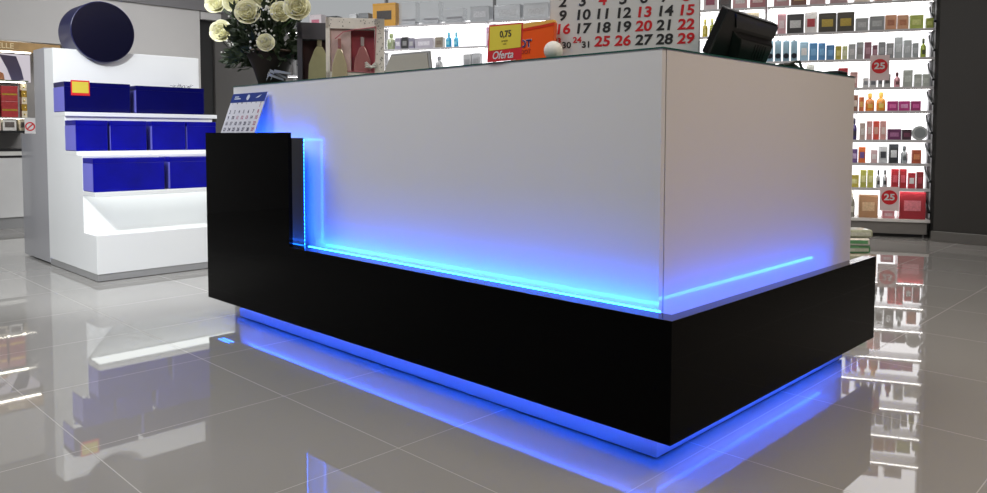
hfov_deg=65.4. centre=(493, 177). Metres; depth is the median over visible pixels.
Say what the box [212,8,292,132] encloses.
wall column
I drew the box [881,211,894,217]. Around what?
box
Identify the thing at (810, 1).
box
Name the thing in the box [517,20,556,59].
carton
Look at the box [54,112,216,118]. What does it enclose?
shelf
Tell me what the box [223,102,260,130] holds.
print
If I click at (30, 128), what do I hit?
notice
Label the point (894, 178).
box
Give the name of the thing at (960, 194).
wall
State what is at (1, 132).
shelf
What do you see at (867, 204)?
box
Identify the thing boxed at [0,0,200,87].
wall
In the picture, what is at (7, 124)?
print
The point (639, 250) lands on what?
reception counter
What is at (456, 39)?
perfume bottle
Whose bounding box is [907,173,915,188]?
box
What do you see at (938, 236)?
baseboard
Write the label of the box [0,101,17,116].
gift box
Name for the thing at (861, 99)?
box
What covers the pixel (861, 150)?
box
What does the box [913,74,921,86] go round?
box
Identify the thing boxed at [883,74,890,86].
box
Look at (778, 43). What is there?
flask
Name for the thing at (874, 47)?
box
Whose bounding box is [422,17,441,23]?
gift box
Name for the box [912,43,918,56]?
box
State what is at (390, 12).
box
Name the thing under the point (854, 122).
perfume bottle
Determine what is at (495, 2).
wall shelving
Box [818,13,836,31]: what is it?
box
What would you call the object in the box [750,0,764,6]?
box
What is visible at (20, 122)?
box
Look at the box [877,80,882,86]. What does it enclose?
box
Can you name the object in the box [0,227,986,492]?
floor
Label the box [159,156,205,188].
gift box
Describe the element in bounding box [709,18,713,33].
perfume bottle
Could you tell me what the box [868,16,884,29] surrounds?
box
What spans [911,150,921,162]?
box
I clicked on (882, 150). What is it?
box
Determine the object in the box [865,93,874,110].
perfume bottle
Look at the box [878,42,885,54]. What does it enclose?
box
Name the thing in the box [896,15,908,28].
box
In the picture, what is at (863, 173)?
box
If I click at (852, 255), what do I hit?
pack
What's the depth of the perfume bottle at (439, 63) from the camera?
7.98 m
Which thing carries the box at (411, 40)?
on the wall shelving at (471, 35)
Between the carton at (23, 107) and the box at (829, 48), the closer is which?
the box at (829, 48)
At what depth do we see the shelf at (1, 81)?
7.17 m
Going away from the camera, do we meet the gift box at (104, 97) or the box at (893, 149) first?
the gift box at (104, 97)
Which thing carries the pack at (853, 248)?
on the pack at (852, 255)
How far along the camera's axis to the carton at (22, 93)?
7.23 m
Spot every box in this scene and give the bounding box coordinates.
[0,86,17,100]
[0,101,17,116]
[1,118,16,130]
[16,119,24,130]
[53,81,129,112]
[65,120,107,150]
[83,157,164,191]
[107,121,146,150]
[130,85,203,114]
[146,121,185,149]
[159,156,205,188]
[185,122,215,149]
[297,22,325,79]
[309,14,325,22]
[325,17,384,77]
[350,14,358,17]
[359,13,372,18]
[373,2,400,25]
[395,38,401,48]
[401,19,418,24]
[401,37,409,48]
[408,38,414,47]
[415,38,434,47]
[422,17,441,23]
[435,37,444,46]
[445,16,464,22]
[463,54,471,64]
[470,6,492,21]
[472,53,481,63]
[486,27,488,45]
[494,4,522,20]
[523,2,549,18]
[703,0,717,9]
[718,0,731,8]
[733,0,747,7]
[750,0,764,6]
[774,0,788,5]
[777,14,785,33]
[786,14,803,33]
[791,0,806,4]
[799,42,808,60]
[804,12,816,32]
[806,64,813,69]
[809,0,825,3]
[809,43,817,59]
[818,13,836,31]
[818,43,825,59]
[826,45,834,59]
[829,0,847,2]
[835,46,841,59]
[836,12,854,31]
[838,68,847,72]
[842,46,847,58]
[848,44,855,58]
[850,72,857,87]
[852,149,857,162]
[852,175,858,186]
[853,0,869,1]
[854,95,857,110]
[855,18,867,30]
[856,42,863,58]
[857,194,877,217]
[858,97,863,110]
[858,147,865,162]
[859,123,864,139]
[860,170,866,186]
[862,78,868,86]
[864,42,871,58]
[866,121,872,139]
[867,170,873,187]
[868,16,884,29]
[869,78,876,86]
[870,150,877,162]
[872,45,877,54]
[872,121,879,139]
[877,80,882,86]
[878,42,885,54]
[878,146,887,162]
[879,121,885,139]
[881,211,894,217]
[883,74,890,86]
[884,15,896,29]
[886,43,893,57]
[886,101,897,110]
[886,129,900,139]
[888,144,898,162]
[890,169,898,186]
[894,37,902,57]
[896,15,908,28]
[897,191,925,219]
[898,101,909,110]
[899,169,906,187]
[901,130,911,139]
[902,40,911,57]
[902,70,912,86]
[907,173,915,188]
[908,15,923,28]
[910,101,920,110]
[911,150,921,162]
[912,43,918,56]
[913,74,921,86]
[915,172,923,188]
[921,74,929,85]
[925,18,933,27]
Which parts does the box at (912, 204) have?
printed panel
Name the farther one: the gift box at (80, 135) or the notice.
the notice
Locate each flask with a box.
[767,41,773,60]
[775,40,781,60]
[783,40,789,60]
[790,40,797,60]
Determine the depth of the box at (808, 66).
6.79 m
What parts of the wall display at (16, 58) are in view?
drawer, panel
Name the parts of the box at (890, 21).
printed panel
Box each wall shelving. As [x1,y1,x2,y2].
[288,0,384,79]
[384,0,492,68]
[487,0,549,61]
[700,0,765,52]
[765,0,940,237]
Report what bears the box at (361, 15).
on the wall shelving at (342, 8)
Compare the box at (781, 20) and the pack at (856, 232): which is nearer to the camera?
the pack at (856, 232)
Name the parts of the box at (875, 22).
printed panel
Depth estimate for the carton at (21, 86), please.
7.23 m
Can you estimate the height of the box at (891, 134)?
0.094 m
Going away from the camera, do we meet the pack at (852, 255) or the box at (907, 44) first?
the pack at (852, 255)
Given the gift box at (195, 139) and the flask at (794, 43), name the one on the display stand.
the gift box at (195, 139)
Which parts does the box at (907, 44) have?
printed panel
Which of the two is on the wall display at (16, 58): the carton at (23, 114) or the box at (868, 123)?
the carton at (23, 114)
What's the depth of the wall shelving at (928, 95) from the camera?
6.74 m
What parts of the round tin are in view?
lid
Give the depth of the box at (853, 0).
6.64 m
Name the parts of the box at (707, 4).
printed panel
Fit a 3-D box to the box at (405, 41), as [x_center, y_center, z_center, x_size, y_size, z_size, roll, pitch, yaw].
[-0.927,-1.420,8.118,0.072,0.128,0.059,1,3,19]
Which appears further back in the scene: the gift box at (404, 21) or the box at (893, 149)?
the gift box at (404, 21)
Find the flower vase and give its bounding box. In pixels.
[204,0,310,83]
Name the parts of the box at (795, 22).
printed panel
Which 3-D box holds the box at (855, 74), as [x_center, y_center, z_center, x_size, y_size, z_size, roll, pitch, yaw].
[3.145,-0.852,6.708,0.059,0.139,0.051,1,3,19]
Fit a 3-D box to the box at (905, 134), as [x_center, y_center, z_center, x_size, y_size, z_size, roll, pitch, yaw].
[3.544,-0.370,6.597,0.072,0.089,0.059,1,3,19]
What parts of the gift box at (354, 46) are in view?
pink shade panel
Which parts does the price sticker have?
yellow panel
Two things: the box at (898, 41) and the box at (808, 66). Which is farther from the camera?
the box at (808, 66)
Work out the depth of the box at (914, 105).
6.54 m
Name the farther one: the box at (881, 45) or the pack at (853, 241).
the box at (881, 45)
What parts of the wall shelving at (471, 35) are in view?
price rail, price rail, shelf, shelf, light panel, panel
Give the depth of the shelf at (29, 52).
7.14 m
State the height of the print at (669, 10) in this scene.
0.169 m
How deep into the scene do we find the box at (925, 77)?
6.50 m
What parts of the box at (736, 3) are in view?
printed panel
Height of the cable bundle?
0.037 m
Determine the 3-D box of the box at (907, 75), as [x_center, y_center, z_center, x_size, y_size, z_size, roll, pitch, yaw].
[3.541,-0.847,6.572,0.072,0.145,0.059,1,3,19]
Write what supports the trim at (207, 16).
attached to the wall at (206, 42)
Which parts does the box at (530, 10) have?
printed panel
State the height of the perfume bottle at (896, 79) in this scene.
0.130 m
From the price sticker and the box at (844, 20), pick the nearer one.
the price sticker
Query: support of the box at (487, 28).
on the wall shelving at (495, 2)
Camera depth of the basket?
3.60 m
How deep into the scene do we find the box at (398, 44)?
8.12 m
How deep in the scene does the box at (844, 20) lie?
6.68 m
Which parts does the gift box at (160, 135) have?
lid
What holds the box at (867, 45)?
on the wall shelving at (928, 95)
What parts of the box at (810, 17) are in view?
printed panel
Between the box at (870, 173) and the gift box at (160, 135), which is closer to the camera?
the gift box at (160, 135)
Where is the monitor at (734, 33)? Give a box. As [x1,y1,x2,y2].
[702,6,777,62]
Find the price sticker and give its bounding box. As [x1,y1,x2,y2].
[71,80,89,95]
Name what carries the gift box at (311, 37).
on the reception counter
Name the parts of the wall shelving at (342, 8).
panel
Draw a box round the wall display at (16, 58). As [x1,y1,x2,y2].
[0,41,59,228]
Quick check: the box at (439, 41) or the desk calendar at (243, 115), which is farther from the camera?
the box at (439, 41)
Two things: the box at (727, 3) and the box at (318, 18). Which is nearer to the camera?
the box at (727, 3)
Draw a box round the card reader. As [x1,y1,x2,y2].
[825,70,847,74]
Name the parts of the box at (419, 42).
printed panel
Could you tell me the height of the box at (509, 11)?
0.160 m
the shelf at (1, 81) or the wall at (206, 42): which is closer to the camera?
the shelf at (1, 81)
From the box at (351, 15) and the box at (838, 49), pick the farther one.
the box at (351, 15)
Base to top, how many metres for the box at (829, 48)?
0.133 m
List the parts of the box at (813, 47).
printed panel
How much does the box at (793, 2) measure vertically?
0.149 m
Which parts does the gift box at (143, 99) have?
lid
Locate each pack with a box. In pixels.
[850,227,872,237]
[850,238,869,245]
[850,245,869,252]
[850,253,870,259]
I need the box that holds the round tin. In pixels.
[911,126,927,139]
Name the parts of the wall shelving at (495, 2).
shelf, price rail, panel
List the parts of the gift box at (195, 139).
lid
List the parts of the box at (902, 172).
printed panel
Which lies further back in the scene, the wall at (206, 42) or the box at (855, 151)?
the wall at (206, 42)
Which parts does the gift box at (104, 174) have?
lid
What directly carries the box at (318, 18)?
on the wall shelving at (342, 8)
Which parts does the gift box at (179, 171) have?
lid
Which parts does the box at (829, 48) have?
printed panel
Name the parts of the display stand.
kick rail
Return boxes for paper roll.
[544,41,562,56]
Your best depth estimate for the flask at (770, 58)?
6.89 m
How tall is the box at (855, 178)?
0.108 m
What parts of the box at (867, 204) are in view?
printed panel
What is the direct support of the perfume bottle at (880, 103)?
on the wall shelving at (928, 95)
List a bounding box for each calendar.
[221,91,267,132]
[550,0,700,55]
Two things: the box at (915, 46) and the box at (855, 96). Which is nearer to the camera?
the box at (915, 46)
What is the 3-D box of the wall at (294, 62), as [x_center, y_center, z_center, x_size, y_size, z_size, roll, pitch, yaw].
[0.611,-1.070,7.989,7.600,3.000,0.142,1,3,19]
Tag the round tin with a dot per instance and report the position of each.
(918, 132)
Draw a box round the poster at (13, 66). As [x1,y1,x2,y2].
[0,53,30,82]
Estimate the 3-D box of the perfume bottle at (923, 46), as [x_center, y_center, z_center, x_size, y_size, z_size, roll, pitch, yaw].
[3.646,-1.100,6.518,0.045,0.165,0.046,1,3,19]
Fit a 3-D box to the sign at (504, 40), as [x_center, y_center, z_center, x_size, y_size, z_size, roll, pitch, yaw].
[0.045,-0.429,2.441,0.146,0.118,0.034,3,4,40]
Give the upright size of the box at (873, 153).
0.113 m
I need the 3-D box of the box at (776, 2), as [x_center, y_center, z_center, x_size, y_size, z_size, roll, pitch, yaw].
[2.586,-1.608,6.893,0.130,0.160,0.105,1,3,19]
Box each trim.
[115,0,223,12]
[200,11,220,20]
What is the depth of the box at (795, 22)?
6.82 m
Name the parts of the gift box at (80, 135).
lid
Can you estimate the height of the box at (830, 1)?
0.137 m
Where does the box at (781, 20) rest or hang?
on the wall shelving at (928, 95)
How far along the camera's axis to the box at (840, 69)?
6.71 m
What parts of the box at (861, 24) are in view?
printed panel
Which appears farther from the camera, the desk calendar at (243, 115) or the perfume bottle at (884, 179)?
the perfume bottle at (884, 179)
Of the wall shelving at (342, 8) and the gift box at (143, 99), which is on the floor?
the wall shelving at (342, 8)
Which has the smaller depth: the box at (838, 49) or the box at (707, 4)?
the box at (838, 49)
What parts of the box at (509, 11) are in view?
printed panel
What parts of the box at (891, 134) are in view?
printed panel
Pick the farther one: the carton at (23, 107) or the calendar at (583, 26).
the carton at (23, 107)
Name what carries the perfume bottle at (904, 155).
on the wall shelving at (928, 95)
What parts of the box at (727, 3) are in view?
printed panel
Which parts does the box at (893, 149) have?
printed panel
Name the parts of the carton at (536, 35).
lid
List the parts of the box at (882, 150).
printed panel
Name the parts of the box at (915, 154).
printed panel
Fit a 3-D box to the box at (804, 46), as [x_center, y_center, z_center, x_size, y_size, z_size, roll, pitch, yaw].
[2.761,-1.121,6.832,0.070,0.168,0.057,1,3,19]
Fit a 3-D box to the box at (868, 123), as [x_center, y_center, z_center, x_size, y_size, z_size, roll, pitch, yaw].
[3.270,-0.412,6.687,0.043,0.163,0.051,1,3,19]
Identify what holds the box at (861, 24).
on the wall shelving at (928, 95)
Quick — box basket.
[245,48,294,83]
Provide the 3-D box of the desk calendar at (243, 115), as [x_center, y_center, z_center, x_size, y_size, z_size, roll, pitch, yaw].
[-1.154,-0.290,3.541,0.320,0.210,0.079,3,4,44]
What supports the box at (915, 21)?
on the wall shelving at (928, 95)
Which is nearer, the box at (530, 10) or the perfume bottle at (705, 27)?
the perfume bottle at (705, 27)
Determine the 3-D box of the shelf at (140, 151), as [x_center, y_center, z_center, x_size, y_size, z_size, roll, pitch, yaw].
[-2.281,-0.171,5.100,0.220,0.026,0.963,3,4,44]
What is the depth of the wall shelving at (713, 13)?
7.17 m
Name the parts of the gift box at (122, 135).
lid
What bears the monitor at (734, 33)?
on the reception counter
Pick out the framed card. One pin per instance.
(412, 60)
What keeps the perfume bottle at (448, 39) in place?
on the wall shelving at (471, 35)
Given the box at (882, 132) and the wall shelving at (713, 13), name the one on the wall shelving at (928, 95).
the box at (882, 132)
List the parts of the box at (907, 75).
printed panel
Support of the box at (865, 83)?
on the wall shelving at (928, 95)
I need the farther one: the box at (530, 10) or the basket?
the box at (530, 10)
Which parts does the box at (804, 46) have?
printed panel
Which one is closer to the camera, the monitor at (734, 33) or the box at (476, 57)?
the monitor at (734, 33)
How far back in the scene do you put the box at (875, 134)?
6.65 m
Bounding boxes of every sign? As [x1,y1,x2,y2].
[487,23,522,61]
[869,55,889,80]
[879,187,899,210]
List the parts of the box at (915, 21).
printed panel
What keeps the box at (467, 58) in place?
on the wall shelving at (471, 35)
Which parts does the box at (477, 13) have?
printed panel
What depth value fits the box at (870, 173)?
6.68 m
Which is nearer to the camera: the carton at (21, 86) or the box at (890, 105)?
the box at (890, 105)
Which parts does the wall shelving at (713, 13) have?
shelf, price rail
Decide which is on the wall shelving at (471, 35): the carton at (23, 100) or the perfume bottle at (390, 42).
the perfume bottle at (390, 42)
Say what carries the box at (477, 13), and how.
on the wall shelving at (471, 35)
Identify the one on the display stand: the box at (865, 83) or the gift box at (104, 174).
the gift box at (104, 174)
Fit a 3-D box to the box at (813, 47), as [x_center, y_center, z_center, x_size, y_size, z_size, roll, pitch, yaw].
[2.833,-1.113,6.806,0.066,0.156,0.054,1,3,19]
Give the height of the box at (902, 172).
0.166 m
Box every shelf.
[0,80,27,83]
[0,131,24,133]
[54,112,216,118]
[65,150,205,154]
[83,187,205,196]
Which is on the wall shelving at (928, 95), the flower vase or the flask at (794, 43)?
the flask at (794, 43)
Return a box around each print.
[5,122,14,126]
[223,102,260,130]
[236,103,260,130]
[559,0,672,47]
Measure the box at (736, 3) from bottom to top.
0.160 m
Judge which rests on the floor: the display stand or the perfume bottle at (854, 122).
the display stand
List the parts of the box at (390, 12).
printed panel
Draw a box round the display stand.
[21,1,216,281]
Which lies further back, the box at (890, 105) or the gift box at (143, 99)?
the box at (890, 105)
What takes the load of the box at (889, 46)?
on the wall shelving at (928, 95)
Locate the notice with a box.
[24,118,35,133]
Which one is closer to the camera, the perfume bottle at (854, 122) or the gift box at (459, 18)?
the perfume bottle at (854, 122)
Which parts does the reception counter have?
panel, glass, panel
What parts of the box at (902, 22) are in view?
printed panel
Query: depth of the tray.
8.08 m
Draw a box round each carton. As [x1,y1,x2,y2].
[19,84,26,90]
[19,90,26,96]
[19,97,26,103]
[20,104,26,110]
[20,111,26,117]
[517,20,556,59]
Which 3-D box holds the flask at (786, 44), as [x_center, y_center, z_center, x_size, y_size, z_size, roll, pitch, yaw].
[2.618,-1.136,6.873,0.055,0.194,0.072,1,3,19]
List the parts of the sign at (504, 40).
yellow panel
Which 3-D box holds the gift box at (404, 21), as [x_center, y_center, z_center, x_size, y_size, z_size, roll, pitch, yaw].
[-0.885,-1.725,8.126,0.194,0.244,0.130,1,3,19]
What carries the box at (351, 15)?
on the wall shelving at (342, 8)
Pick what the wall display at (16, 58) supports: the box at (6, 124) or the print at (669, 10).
the box at (6, 124)
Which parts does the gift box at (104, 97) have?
lid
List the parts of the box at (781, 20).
printed panel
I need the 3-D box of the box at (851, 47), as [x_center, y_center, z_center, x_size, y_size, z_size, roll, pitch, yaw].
[3.125,-1.097,6.702,0.056,0.136,0.051,1,3,19]
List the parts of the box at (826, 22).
printed panel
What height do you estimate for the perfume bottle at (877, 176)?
0.155 m
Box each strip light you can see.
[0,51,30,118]
[785,1,929,8]
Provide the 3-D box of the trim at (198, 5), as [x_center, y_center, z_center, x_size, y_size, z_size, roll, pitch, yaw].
[-5.979,-2.076,5.861,0.605,0.785,8.150,3,4,44]
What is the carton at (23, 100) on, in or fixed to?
on the carton at (23, 107)
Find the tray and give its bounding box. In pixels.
[401,21,418,24]
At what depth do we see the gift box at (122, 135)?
4.90 m
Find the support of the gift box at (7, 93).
on the gift box at (7, 108)
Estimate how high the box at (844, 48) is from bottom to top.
0.120 m
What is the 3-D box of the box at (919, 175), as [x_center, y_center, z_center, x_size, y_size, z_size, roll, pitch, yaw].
[3.648,0.020,6.577,0.052,0.143,0.051,1,3,19]
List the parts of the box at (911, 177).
printed panel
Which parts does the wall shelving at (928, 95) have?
price rail, shelf, price rail, shelf, price rail, shelf, price rail, price rail, shelf, price rail, price rail, price rail, panel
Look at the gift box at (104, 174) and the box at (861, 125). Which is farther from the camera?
the box at (861, 125)
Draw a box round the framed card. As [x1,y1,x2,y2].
[384,51,432,71]
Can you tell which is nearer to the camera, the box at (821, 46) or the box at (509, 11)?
the box at (821, 46)
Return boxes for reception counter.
[205,47,875,457]
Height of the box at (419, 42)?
0.109 m
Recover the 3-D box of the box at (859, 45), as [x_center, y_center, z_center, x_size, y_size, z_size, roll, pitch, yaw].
[3.185,-1.102,6.680,0.055,0.150,0.051,1,3,19]
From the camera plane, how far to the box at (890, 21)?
6.57 m
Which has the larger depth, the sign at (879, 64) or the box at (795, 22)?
the box at (795, 22)
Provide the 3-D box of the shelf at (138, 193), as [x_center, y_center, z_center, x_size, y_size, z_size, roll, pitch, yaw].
[-2.064,0.079,4.900,0.210,0.026,0.963,3,4,44]
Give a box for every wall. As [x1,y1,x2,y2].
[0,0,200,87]
[200,20,213,121]
[293,25,295,80]
[933,0,986,234]
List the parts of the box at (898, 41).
printed panel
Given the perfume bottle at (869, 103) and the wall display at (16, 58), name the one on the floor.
the wall display at (16, 58)
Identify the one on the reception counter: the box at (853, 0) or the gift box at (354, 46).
the gift box at (354, 46)
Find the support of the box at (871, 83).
on the wall shelving at (928, 95)
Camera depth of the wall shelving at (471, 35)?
8.16 m
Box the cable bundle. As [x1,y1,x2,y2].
[778,60,802,67]
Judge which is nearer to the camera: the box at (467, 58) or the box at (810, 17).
the box at (810, 17)
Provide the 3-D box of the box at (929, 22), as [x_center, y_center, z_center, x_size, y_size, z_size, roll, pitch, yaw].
[3.683,-1.303,6.494,0.056,0.089,0.051,1,3,19]
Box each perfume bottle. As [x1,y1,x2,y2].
[387,33,394,48]
[435,56,442,67]
[446,32,451,46]
[454,32,458,46]
[702,19,707,36]
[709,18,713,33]
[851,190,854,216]
[853,118,856,139]
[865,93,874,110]
[876,92,885,110]
[876,170,879,187]
[882,170,886,186]
[894,72,899,86]
[900,146,907,162]
[920,38,925,56]
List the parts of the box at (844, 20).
printed panel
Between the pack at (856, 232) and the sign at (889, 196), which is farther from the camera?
the sign at (889, 196)
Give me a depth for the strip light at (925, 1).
6.60 m
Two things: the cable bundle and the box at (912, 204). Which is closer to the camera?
the cable bundle
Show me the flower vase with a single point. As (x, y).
(258, 40)
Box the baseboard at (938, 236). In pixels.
[930,231,986,245]

